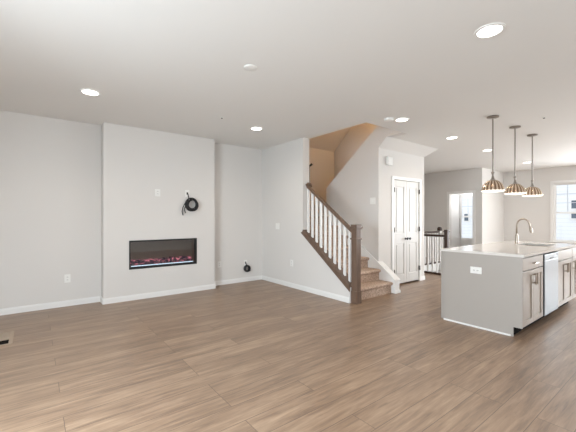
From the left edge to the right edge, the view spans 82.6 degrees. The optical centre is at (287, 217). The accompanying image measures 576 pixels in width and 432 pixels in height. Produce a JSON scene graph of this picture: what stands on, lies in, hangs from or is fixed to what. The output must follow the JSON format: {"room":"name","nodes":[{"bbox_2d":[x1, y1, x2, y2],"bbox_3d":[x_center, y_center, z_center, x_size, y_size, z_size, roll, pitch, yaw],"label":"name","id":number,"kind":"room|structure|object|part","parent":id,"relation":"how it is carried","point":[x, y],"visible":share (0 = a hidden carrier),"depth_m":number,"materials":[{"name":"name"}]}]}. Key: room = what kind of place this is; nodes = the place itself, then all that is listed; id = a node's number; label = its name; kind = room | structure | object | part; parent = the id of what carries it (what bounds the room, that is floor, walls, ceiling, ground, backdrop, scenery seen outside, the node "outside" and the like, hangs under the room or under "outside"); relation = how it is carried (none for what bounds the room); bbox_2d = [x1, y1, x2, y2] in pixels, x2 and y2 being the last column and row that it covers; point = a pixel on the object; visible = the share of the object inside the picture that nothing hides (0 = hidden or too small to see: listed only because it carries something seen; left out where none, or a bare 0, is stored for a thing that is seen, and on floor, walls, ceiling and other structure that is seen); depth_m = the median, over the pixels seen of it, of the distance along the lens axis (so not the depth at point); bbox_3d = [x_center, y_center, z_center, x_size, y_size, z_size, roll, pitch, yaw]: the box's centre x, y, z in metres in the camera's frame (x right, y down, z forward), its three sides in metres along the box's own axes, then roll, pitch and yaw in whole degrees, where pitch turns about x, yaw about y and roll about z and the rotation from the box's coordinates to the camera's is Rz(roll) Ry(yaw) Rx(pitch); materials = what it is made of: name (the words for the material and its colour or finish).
{"room":"living room","nodes":[
{"label":"living room","id":0,"kind":"room"},
{"bbox_2d":[101,122,214,298],"bbox_3d":[-2.131,-0.059,5.572,1.801,2.740,0.220,0,0,-38],"label":"wall","id":1,"kind":"structure","parent":0,"point":[136,162],"depth_m":5.37,"materials":[{"name":"white paint"}]},
{"bbox_2d":[155,189,159,195],"bbox_3d":[-2.150,-0.404,5.409,0.085,0.120,0.012,0,0,-38],"label":"wall outlet","id":2,"kind":"object","parent":1,"relation":"attached to","point":[157,191],"visible":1,"depth_m":5.41,"materials":[{"name":"white plastic"}]},
{"bbox_2d":[129,238,196,269],"bbox_3d":[-2.122,0.598,5.572,1.106,0.455,0.226,0,0,-38],"label":"fireplace","id":3,"kind":"object","parent":1,"relation":"in","point":[143,254],"visible":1,"depth_m":5.61,"materials":[{"name":"black glass"}]},
{"bbox_2d":[130,261,193,266],"bbox_3d":[-2.131,0.796,5.583,1.078,0.020,0.177,0,0,-38],"label":"tray","id":4,"kind":"object","parent":3,"relation":"on","point":[161,263],"depth_m":5.54,"materials":[{"name":"white metal"}]},
{"bbox_3d":[-1.755,-0.414,5.717,0.075,0.120,0.009,0,0,-38],"label":"cable plate","id":5,"kind":"object","parent":1,"relation":"attached to","visible":0},
{"bbox_2d":[182,193,198,214],"bbox_3d":[-1.698,-0.226,5.706,0.296,0.388,0.092,0,0,-38],"label":"cable coil","id":6,"kind":"object","parent":5,"relation":"hanging from","point":[187,201],"visible":1,"depth_m":5.68,"materials":[{"name":"black"}]},
{"bbox_2d":[0,110,333,308],"bbox_3d":[0.360,-1.639,7.716,13.860,5.900,0.120,0,0,-38],"label":"wall","id":7,"kind":"structure","parent":0,"point":[50,168],"depth_m":4.85,"materials":[{"name":"white paint"}]},
{"bbox_2d":[64,274,69,282],"bbox_3d":[-3.251,0.903,4.835,0.075,0.120,0.012,0,0,-38],"label":"wall outlet","id":8,"kind":"object","parent":7,"relation":"attached to","point":[67,276],"visible":1,"depth_m":4.83,"materials":[{"name":"white plastic"}]},
{"bbox_2d":[0,275,261,315],"bbox_3d":[-2.703,1.269,5.120,5.596,0.084,0.234,0,0,-38],"label":"baseboard","id":9,"kind":"structure","parent":7,"relation":"attached to","point":[13,310],"depth_m":5.07,"materials":[{"name":"white wood"}]},
{"bbox_3d":[-0.865,0.926,6.685,0.075,0.110,0.008,0,0,-38],"label":"cable plate","id":10,"kind":"object","parent":7,"relation":"attached to","visible":0},
{"bbox_2d":[244,262,250,271],"bbox_3d":[-0.823,1.016,6.672,0.154,0.195,0.076,0,0,-38],"label":"cable coil","id":11,"kind":"object","parent":10,"relation":"hanging from","point":[246,265],"visible":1,"depth_m":6.65,"materials":[{"name":"black plastic"}]},
{"bbox_2d":[0,0,575,173],"bbox_3d":[2.828,-1.579,4.530,13.860,0.300,7.940,0,0,-38],"label":"ceiling","id":12,"kind":"structure","parent":0,"point":[171,66],"depth_m":3.19,"materials":[{"name":"white paint"}]},
{"bbox_2d":[80,88,100,95],"bbox_3d":[-2.254,-1.423,3.744,0.210,0.010,0.210,0,0,-38],"label":"recessed light","id":13,"kind":"object","parent":12,"relation":"in","point":[91,92],"visible":1,"depth_m":3.73,"materials":[{"name":"white plastic"}]},
{"bbox_2d":[244,64,256,70],"bbox_3d":[-0.358,-1.422,3.125,0.124,0.012,0.124,0,0,-38],"label":"ceiling disc","id":14,"kind":"object","parent":12,"relation":"attached to","point":[249,67],"visible":1,"depth_m":3.10,"materials":[{"name":"white plastic"}]},
{"bbox_2d":[250,127,262,130],"bbox_3d":[-0.506,-1.423,5.275,0.210,0.010,0.210,0,0,-38],"label":"recessed light","id":15,"kind":"object","parent":12,"relation":"in","point":[251,128],"visible":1,"depth_m":5.25,"materials":[{"name":"white plastic"}]},
{"bbox_2d":[384,117,393,121],"bbox_3d":[1.459,-1.409,4.747,0.136,0.037,0.136,0,0,-38],"label":"smoke detector","id":16,"kind":"object","parent":12,"relation":"attached to","point":[388,119],"visible":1,"depth_m":4.71,"materials":[{"name":"white plastic"}]},
{"bbox_2d":[394,117,408,121],"bbox_3d":[1.664,-1.423,4.792,0.210,0.010,0.210,0,0,-38],"label":"recessed light","id":17,"kind":"object","parent":12,"relation":"in","point":[402,119],"visible":1,"depth_m":4.77,"materials":[{"name":"white plastic"}]},
{"bbox_2d":[445,136,457,138],"bbox_3d":[2.935,-1.423,5.878,0.210,0.010,0.210,0,0,-38],"label":"recessed light","id":18,"kind":"object","parent":12,"relation":"in","point":[450,137],"visible":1,"depth_m":5.84,"materials":[{"name":"white plastic"}]},
{"bbox_2d":[474,22,505,38],"bbox_3d":[1.541,-1.423,2.509,0.210,0.010,0.210,0,0,-38],"label":"recessed light","id":19,"kind":"object","parent":12,"relation":"in","point":[492,29],"visible":1,"depth_m":2.49,"materials":[{"name":"white plastic"}]},
{"bbox_2d":[481,115,504,191],"bbox_3d":[2.906,-0.893,4.654,0.290,1.069,0.290,0,0,-38],"label":"pendant light","id":20,"kind":"object","parent":12,"relation":"hanging from","point":[493,185],"visible":1,"depth_m":4.62,"materials":[{"name":"silver metal"}]},
{"bbox_3d":[2.906,-0.453,4.654,0.290,0.148,0.290,0,0,-38],"label":"lamp shade","id":21,"kind":"part","parent":20,"relation":"part of","materials":[{"name":"gold metal"}]},
{"bbox_3d":[2.906,-1.022,4.654,0.019,0.761,0.018,0,0,-38],"label":"rod","id":22,"kind":"part","parent":20,"relation":"part of","materials":[{"name":"silver metal"}]},
{"bbox_2d":[481,190,504,191],"bbox_3d":[2.906,-0.368,4.654,0.286,0.019,0.286,0,0,-38],"label":"diffuser","id":23,"kind":"object","parent":20,"relation":"attached to","point":[481,190],"depth_m":4.60,"materials":[{"name":"white glass"}]},
{"bbox_2d":[504,125,525,194],"bbox_3d":[3.585,-0.893,5.180,0.290,1.069,0.290,0,0,-38],"label":"pendant light","id":24,"kind":"object","parent":12,"relation":"hanging from","point":[514,188],"visible":1,"depth_m":5.15,"materials":[{"name":"silver metal"}]},
{"bbox_3d":[3.585,-0.453,5.180,0.290,0.148,0.290,0,0,-38],"label":"lamp shade","id":25,"kind":"part","parent":24,"relation":"part of","materials":[{"name":"gold metal"}]},
{"bbox_3d":[3.585,-1.022,5.180,0.019,0.761,0.018,0,0,-38],"label":"rod","id":26,"kind":"part","parent":24,"relation":"part of","materials":[{"name":"silver metal"}]},
{"bbox_2d":[504,193,525,194],"bbox_3d":[3.585,-0.368,5.180,0.286,0.019,0.286,0,0,-38],"label":"diffuser","id":27,"kind":"object","parent":24,"relation":"attached to","point":[504,193],"depth_m":5.15,"materials":[{"name":"white glass"}]},
{"bbox_2d":[522,134,542,196],"bbox_3d":[4.230,-0.893,5.679,0.290,1.069,0.290,0,0,-38],"label":"pendant light","id":28,"kind":"object","parent":12,"relation":"hanging from","point":[531,191],"visible":0.94,"depth_m":5.63,"materials":[{"name":"silver metal"}]},
{"bbox_3d":[4.230,-0.453,5.679,0.290,0.148,0.290,0,0,-38],"label":"lamp shade","id":29,"kind":"part","parent":28,"relation":"part of","materials":[{"name":"gold metal"}]},
{"bbox_3d":[4.230,-1.022,5.679,0.019,0.761,0.018,0,0,-38],"label":"rod","id":30,"kind":"part","parent":28,"relation":"part of","materials":[{"name":"silver metal"}]},
{"bbox_2d":[523,195,542,196],"bbox_3d":[4.230,-0.368,5.679,0.286,0.019,0.286,0,0,-38],"label":"diffuser","id":31,"kind":"object","parent":28,"relation":"attached to","point":[523,195],"depth_m":5.63,"materials":[{"name":"white glass"}]},
{"bbox_2d":[0,257,575,431],"bbox_3d":[2.791,1.361,4.578,13.860,0.100,8.060,0,0,-38],"label":"floor","id":32,"kind":"structure","parent":0,"point":[261,355],"depth_m":2.86,"materials":[{"name":"brown wood"}]},
{"bbox_2d":[0,331,14,345],"bbox_3d":[-3.168,1.306,3.441,0.445,0.008,0.480,0,0,-38],"label":"floor vent","id":33,"kind":"object","parent":32,"relation":"in","point":[6,338],"visible":1,"depth_m":3.52,"materials":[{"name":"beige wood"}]},
{"bbox_2d":[301,183,362,303],"bbox_3d":[0.695,0.341,5.457,0.194,1.940,1.281,0,0,-38],"label":"stair railing","id":34,"kind":"object","parent":32,"relation":"on","point":[352,279],"visible":1,"depth_m":5.27,"materials":[{"name":"brown wood"}]},
{"bbox_3d":[0.679,-0.163,5.467,0.062,0.835,1.067,0,0,-38],"label":"handrail","id":35,"kind":"part","parent":34,"relation":"part of","materials":[{"name":"brown wood"}]},
{"bbox_3d":[1.039,0.744,5.004,0.104,1.135,0.104,0,0,-38],"label":"newel post","id":36,"kind":"part","parent":34,"relation":"part of","materials":[{"name":"brown wood"}]},
{"bbox_2d":[310,211,400,299],"bbox_3d":[1.134,0.590,6.652,2.018,1.443,2.508,0,0,-38],"label":"staircase","id":37,"kind":"structure","parent":32,"relation":"on","point":[377,279],"depth_m":5.82,"materials":[{"name":"carpet"}]},
{"bbox_2d":[424,227,441,264],"bbox_3d":[3.654,0.796,8.927,1.970,1.030,0.100,0,0,-38],"label":"railing","id":38,"kind":"object","parent":32,"relation":"on","point":[439,229],"visible":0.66,"depth_m":9.32,"materials":[{"name":"white wood"}]},
{"bbox_3d":[3.615,0.421,8.896,1.870,0.050,0.060,0,0,-38],"label":"handrail","id":39,"kind":"part","parent":38,"relation":"part of","materials":[{"name":"brown wood"}]},
{"bbox_3d":[4.393,0.821,9.499,0.076,0.980,0.076,0,0,-38],"label":"newel post","id":40,"kind":"part","parent":38,"relation":"part of","materials":[{"name":"white wood"}]},
{"bbox_2d":[425,263,440,271],"bbox_3d":[3.955,1.411,8.432,1.860,0.201,1.050,0,0,-38],"label":"trim","id":41,"kind":"structure","parent":32,"relation":"attached to","point":[439,264],"depth_m":9.20,"materials":[{"name":"white wood"}]},
{"bbox_2d":[424,230,449,274],"bbox_3d":[3.151,0.796,7.870,0.100,1.030,1.415,0,0,-38],"label":"railing","id":42,"kind":"object","parent":32,"relation":"on","point":[446,238],"visible":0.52,"depth_m":7.54,"materials":[{"name":"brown wood"}]},
{"bbox_3d":[3.123,1.291,7.905,0.070,0.040,1.325,0,0,-38],"label":"shoe rail","id":43,"kind":"part","parent":42,"relation":"part of","materials":[{"name":"brown wood"}]},
{"bbox_3d":[3.123,0.421,7.905,0.060,0.050,1.325,0,0,-38],"label":"handrail","id":44,"kind":"part","parent":42,"relation":"part of","materials":[{"name":"brown wood"}]},
{"bbox_3d":[3.554,0.821,7.350,0.076,0.980,0.076,0,0,-38],"label":"newel post","id":45,"kind":"part","parent":42,"relation":"part of","materials":[{"name":"brown wood"}]},
{"bbox_2d":[441,251,443,317],"bbox_3d":[2.925,0.874,4.960,2.300,0.875,0.059,0,0,-38],"label":"panel","id":46,"kind":"object","parent":32,"relation":"on","point":[442,252],"visible":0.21,"depth_m":4.26,"materials":[{"name":"grey paint"}]},
{"bbox_2d":[444,251,522,335],"bbox_3d":[2.266,0.874,3.876,0.030,0.875,0.853,0,0,-38],"label":"island end panel","id":47,"kind":"object","parent":32,"relation":"on","point":[491,300],"visible":1,"depth_m":3.83,"materials":[{"name":"grey paint"}]},
{"bbox_2d":[470,266,481,273],"bbox_3d":[2.233,0.631,3.898,0.012,0.078,0.125,0,0,-38],"label":"wall outlet","id":48,"kind":"object","parent":47,"relation":"attached to","point":[477,270],"visible":1,"depth_m":3.89,"materials":[{"name":"white plastic"}]},
{"bbox_3d":[2.225,1.302,3.912,0.010,0.018,0.746,0,0,-38],"label":"shoe moulding","id":49,"kind":"part","parent":47,"relation":"part of","materials":[{"name":"white wood"}]},
{"bbox_2d":[514,255,542,334],"bbox_3d":[2.570,0.874,4.086,0.702,0.874,0.888,0,0,-38],"label":"base cabinet","id":50,"kind":"object","parent":32,"relation":"on","point":[532,271],"visible":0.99,"depth_m":3.74,"materials":[{"name":"beige paint"}]},
{"bbox_3d":[2.677,0.899,3.668,0.340,0.600,0.020,0,0,-38],"label":"door","id":51,"kind":"part","parent":50,"relation":"part of","materials":[{"name":"beige paint"}]},
{"bbox_3d":[2.812,0.520,3.773,0.684,0.134,0.020,0,0,-38],"label":"drawer","id":52,"kind":"part","parent":50,"relation":"part of","materials":[{"name":"beige paint"}]},
{"bbox_3d":[2.948,0.899,3.878,0.340,0.600,0.020,0,0,-38],"label":"door","id":53,"kind":"part","parent":50,"relation":"part of","materials":[{"name":"beige paint"}]},
{"bbox_2d":[534,252,557,322],"bbox_3d":[3.090,0.886,4.494,0.610,0.850,0.839,0,0,-38],"label":"dishwasher","id":54,"kind":"object","parent":32,"relation":"on","point":[550,260],"visible":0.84,"depth_m":4.14,"materials":[{"name":"white"}]},
{"bbox_3d":[3.343,0.871,4.192,0.570,0.670,0.046,0,0,-38],"label":"door","id":55,"kind":"part","parent":54,"relation":"part of","materials":[{"name":"silver metal"}]},
{"bbox_3d":[3.343,0.497,4.192,0.570,0.072,0.046,0,0,-38],"label":"control panel","id":56,"kind":"part","parent":54,"relation":"part of","materials":[{"name":"silver metal"}]},
{"bbox_2d":[535,245,571,313],"bbox_3d":[3.628,0.874,4.905,0.733,0.874,0.888,0,0,-38],"label":"base cabinet","id":57,"kind":"object","parent":32,"relation":"on","point":[564,264],"visible":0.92,"depth_m":4.56,"materials":[{"name":"beige paint"}]},
{"bbox_2d":[440,241,575,257],"bbox_3d":[3.193,0.421,4.612,2.382,0.028,0.918,0,0,-38],"label":"countertop","id":58,"kind":"structure","parent":57,"relation":"on","point":[504,248],"depth_m":4.27,"materials":[{"name":"white stone"}]},
{"bbox_2d":[514,218,532,243],"bbox_3d":[3.583,0.211,4.982,0.084,0.392,0.236,0,0,-38],"label":"faucet","id":59,"kind":"object","parent":58,"relation":"on","point":[528,221],"visible":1,"depth_m":5.02,"materials":[{"name":"silver metal"}]},
{"bbox_3d":[3.728,0.899,4.482,0.356,0.600,0.020,0,0,-38],"label":"door","id":60,"kind":"part","parent":57,"relation":"part of","materials":[{"name":"beige paint"}]},
{"bbox_3d":[3.870,0.520,4.592,0.715,0.134,0.020,0,0,-38],"label":"drawer","id":61,"kind":"part","parent":57,"relation":"part of","materials":[{"name":"beige paint"}]},
{"bbox_3d":[4.012,0.899,4.702,0.356,0.600,0.020,0,0,-38],"label":"door","id":62,"kind":"part","parent":57,"relation":"part of","materials":[{"name":"beige paint"}]},
{"bbox_2d":[564,247,575,304],"bbox_3d":[4.020,0.874,5.208,0.255,0.874,0.888,0,0,-38],"label":"base cabinet","id":63,"kind":"object","parent":32,"relation":"on","point":[573,257],"visible":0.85,"depth_m":4.89,"materials":[{"name":"beige paint"}]},
{"bbox_3d":[4.262,0.520,4.896,0.237,0.134,0.020,0,0,-38],"label":"drawer","id":64,"kind":"part","parent":63,"relation":"part of","materials":[{"name":"beige paint"}]},
{"bbox_3d":[4.262,0.899,4.896,0.237,0.600,0.020,0,0,-38],"label":"door","id":65,"kind":"part","parent":63,"relation":"part of","materials":[{"name":"beige paint"}]},
{"bbox_2d":[262,138,350,302],"bbox_3d":[0.256,-0.059,6.014,0.150,2.740,2.445,0,0,-38],"label":"wall","id":66,"kind":"structure","parent":0,"point":[285,166],"depth_m":6.16,"materials":[{"name":"white paint"}]},
{"bbox_2d":[262,275,349,302],"bbox_3d":[0.192,1.269,5.963,0.014,0.084,2.445,0,0,-38],"label":"baseboard","id":67,"kind":"structure","parent":66,"relation":"attached to","point":[281,282],"depth_m":5.71,"materials":[{"name":"white wood"}]},
{"bbox_2d":[309,127,350,151],"bbox_3d":[1.275,-3.023,6.471,2.020,2.749,2.970,0,0,-38],"label":"ceiling","id":68,"kind":"structure","parent":0,"point":[331,141],"depth_m":7.83,"materials":[{"name":"white paint"}]},
{"bbox_2d":[334,123,376,177],"bbox_3d":[2.054,-1.639,7.213,0.120,5.900,2.750,0,0,-38],"label":"wall","id":69,"kind":"structure","parent":0,"point":[356,136],"depth_m":7.84,"materials":[{"name":"white paint"}]},
{"bbox_2d":[326,126,405,260],"bbox_3d":[1.491,-0.456,6.233,0.130,3.534,2.030,0,0,-38],"label":"wall partition","id":70,"kind":"structure","parent":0,"point":[350,192],"depth_m":6.15,"materials":[{"name":"white paint"}]},
{"bbox_2d":[370,198,374,203],"bbox_3d":[1.556,-0.299,6.031,0.011,0.120,0.120,0,0,-38],"label":"light switch","id":71,"kind":"object","parent":70,"relation":"attached to","point":[372,200],"visible":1,"depth_m":6.03,"materials":[{"name":"white plastic"}]},
{"bbox_2d":[383,149,423,280],"bbox_3d":[1.646,-0.059,7.289,1.410,2.740,2.130,0,0,-38],"label":"wall","id":72,"kind":"structure","parent":0,"point":[406,165],"depth_m":6.22,"materials":[{"name":"white paint"}]},
{"bbox_2d":[386,156,392,165],"bbox_3d":[1.888,-1.044,6.095,0.160,0.160,0.052,0,0,-38],"label":"door chime","id":73,"kind":"object","parent":72,"relation":"attached to","point":[389,160],"visible":1,"depth_m":6.06,"materials":[{"name":"white plastic"}]},
{"bbox_2d":[392,176,420,283],"bbox_3d":[2.356,0.265,6.479,1.014,2.092,0.100,0,0,-38],"label":"door","id":74,"kind":"structure","parent":72,"relation":"in","point":[406,195],"depth_m":6.49,"materials":[{"name":"white wood"}]},
{"bbox_3d":[2.161,0.285,6.369,0.439,1.996,0.036,0,0,-38],"label":"panel","id":75,"kind":"part","parent":74,"relation":"part of","materials":[{"name":"white wood"}]},
{"bbox_3d":[2.511,0.285,6.640,0.439,1.996,0.036,0,0,-38],"label":"panel","id":76,"kind":"part","parent":74,"relation":"part of","materials":[{"name":"white wood"}]},
{"bbox_2d":[379,136,436,156],"bbox_3d":[1.749,-1.344,7.255,1.790,0.170,2.310,0,0,-38],"label":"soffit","id":77,"kind":"structure","parent":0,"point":[390,143],"depth_m":6.31,"materials":[{"name":"white paint"}]},
{"bbox_2d":[424,168,483,254],"bbox_3d":[5.106,-0.059,10.196,0.120,2.740,1.770,0,0,-38],"label":"wall","id":78,"kind":"structure","parent":0,"point":[436,185],"depth_m":10.28,"materials":[{"name":"white paint"}]},
{"bbox_2d":[447,190,474,244],"bbox_3d":[5.225,0.259,9.928,0.017,2.105,0.830,0,0,-38],"label":"trim","id":79,"kind":"structure","parent":78,"relation":"attached to","point":[468,191],"depth_m":9.65,"materials":[{"name":"white wood"}]},
{"bbox_2d":[451,193,471,246],"bbox_3d":[5.580,0.211,10.204,0.640,2.200,0.880,0,0,-38],"label":"wall","id":80,"kind":"structure","parent":0,"point":[456,241],"depth_m":10.44,"materials":[{"name":"white paint"}]},
{"bbox_2d":[460,196,471,239],"bbox_3d":[5.730,0.016,10.452,0.060,1.390,0.470,0,0,-38],"label":"window","id":81,"kind":"structure","parent":80,"relation":"in","point":[461,197],"depth_m":10.59,"materials":[{"name":"white"}]},
{"bbox_3d":[5.742,-0.338,10.462,0.022,0.638,0.426,0,0,-38],"label":"sash","id":82,"kind":"part","parent":81,"relation":"part of","materials":[{"name":"white"}]},
{"bbox_3d":[5.719,0.335,10.444,0.022,0.708,0.426,0,0,-38],"label":"sash","id":83,"kind":"part","parent":81,"relation":"part of","materials":[{"name":"white glass"}]},
{"bbox_2d":[484,168,503,243],"bbox_3d":[6.243,-0.059,10.034,1.480,2.740,0.120,0,0,-38],"label":"wall","id":84,"kind":"structure","parent":0,"point":[493,201],"depth_m":9.95,"materials":[{"name":"white paint"}]},
{"bbox_2d":[504,165,575,256],"bbox_3d":[8.736,-0.059,8.138,0.140,2.740,6.170,0,0,-38],"label":"wall","id":85,"kind":"structure","parent":0,"point":[536,210],"depth_m":9.84,"materials":[{"name":"white paint"}]},
{"bbox_2d":[549,180,575,242],"bbox_3d":[7.915,-0.157,9.109,0.130,1.755,1.040,0,0,-38],"label":"window","id":86,"kind":"structure","parent":85,"relation":"in","point":[553,184],"depth_m":9.43,"materials":[{"name":"white"}]},
{"bbox_3d":[7.883,0.706,9.084,0.049,0.030,1.040,0,0,-38],"label":"sill","id":87,"kind":"part","parent":86,"relation":"part of","materials":[{"name":"white"}]},
{"bbox_3d":[7.955,-0.533,9.140,0.022,0.808,0.806,0,0,-38],"label":"sash","id":88,"kind":"part","parent":86,"relation":"part of","materials":[{"name":"white"}]},
{"bbox_3d":[7.931,0.270,9.122,0.022,0.798,0.806,0,0,-38],"label":"sash","id":89,"kind":"part","parent":86,"relation":"part of","materials":[{"name":"white"}]},
{"label":"outside","id":90,"kind":"structure","parent":0,"visible":0},
{"bbox_3d":[4.844,4.411,10.076,100.000,0.200,90.000,0,0,-38],"label":"ground","id":91,"kind":"structure","parent":90,"visible":0},
{"bbox_2d":[462,197,471,237],"bbox_3d":[15.274,-1.289,27.640,8.600,11.200,7.800,0,0,-38],"label":"house","id":92,"kind":"structure","parent":91,"relation":"on","point":[466,211],"depth_m":23.92,"materials":[{"name":"white"}]},
{"bbox_2d":[556,184,575,239],"bbox_3d":[19.228,-1.289,20.901,8.600,11.200,7.300,0,0,-38],"label":"house","id":93,"kind":"structure","parent":91,"relation":"on","point":[565,223],"depth_m":18.73,"materials":[{"name":"white"}]},
{"bbox_3d":[16.208,-0.714,18.169,0.019,0.450,0.780,0,0,-38],"label":"pane","id":94,"kind":"part","parent":93,"relation":"part of","materials":[{"name":"clear glass"}]}
]}

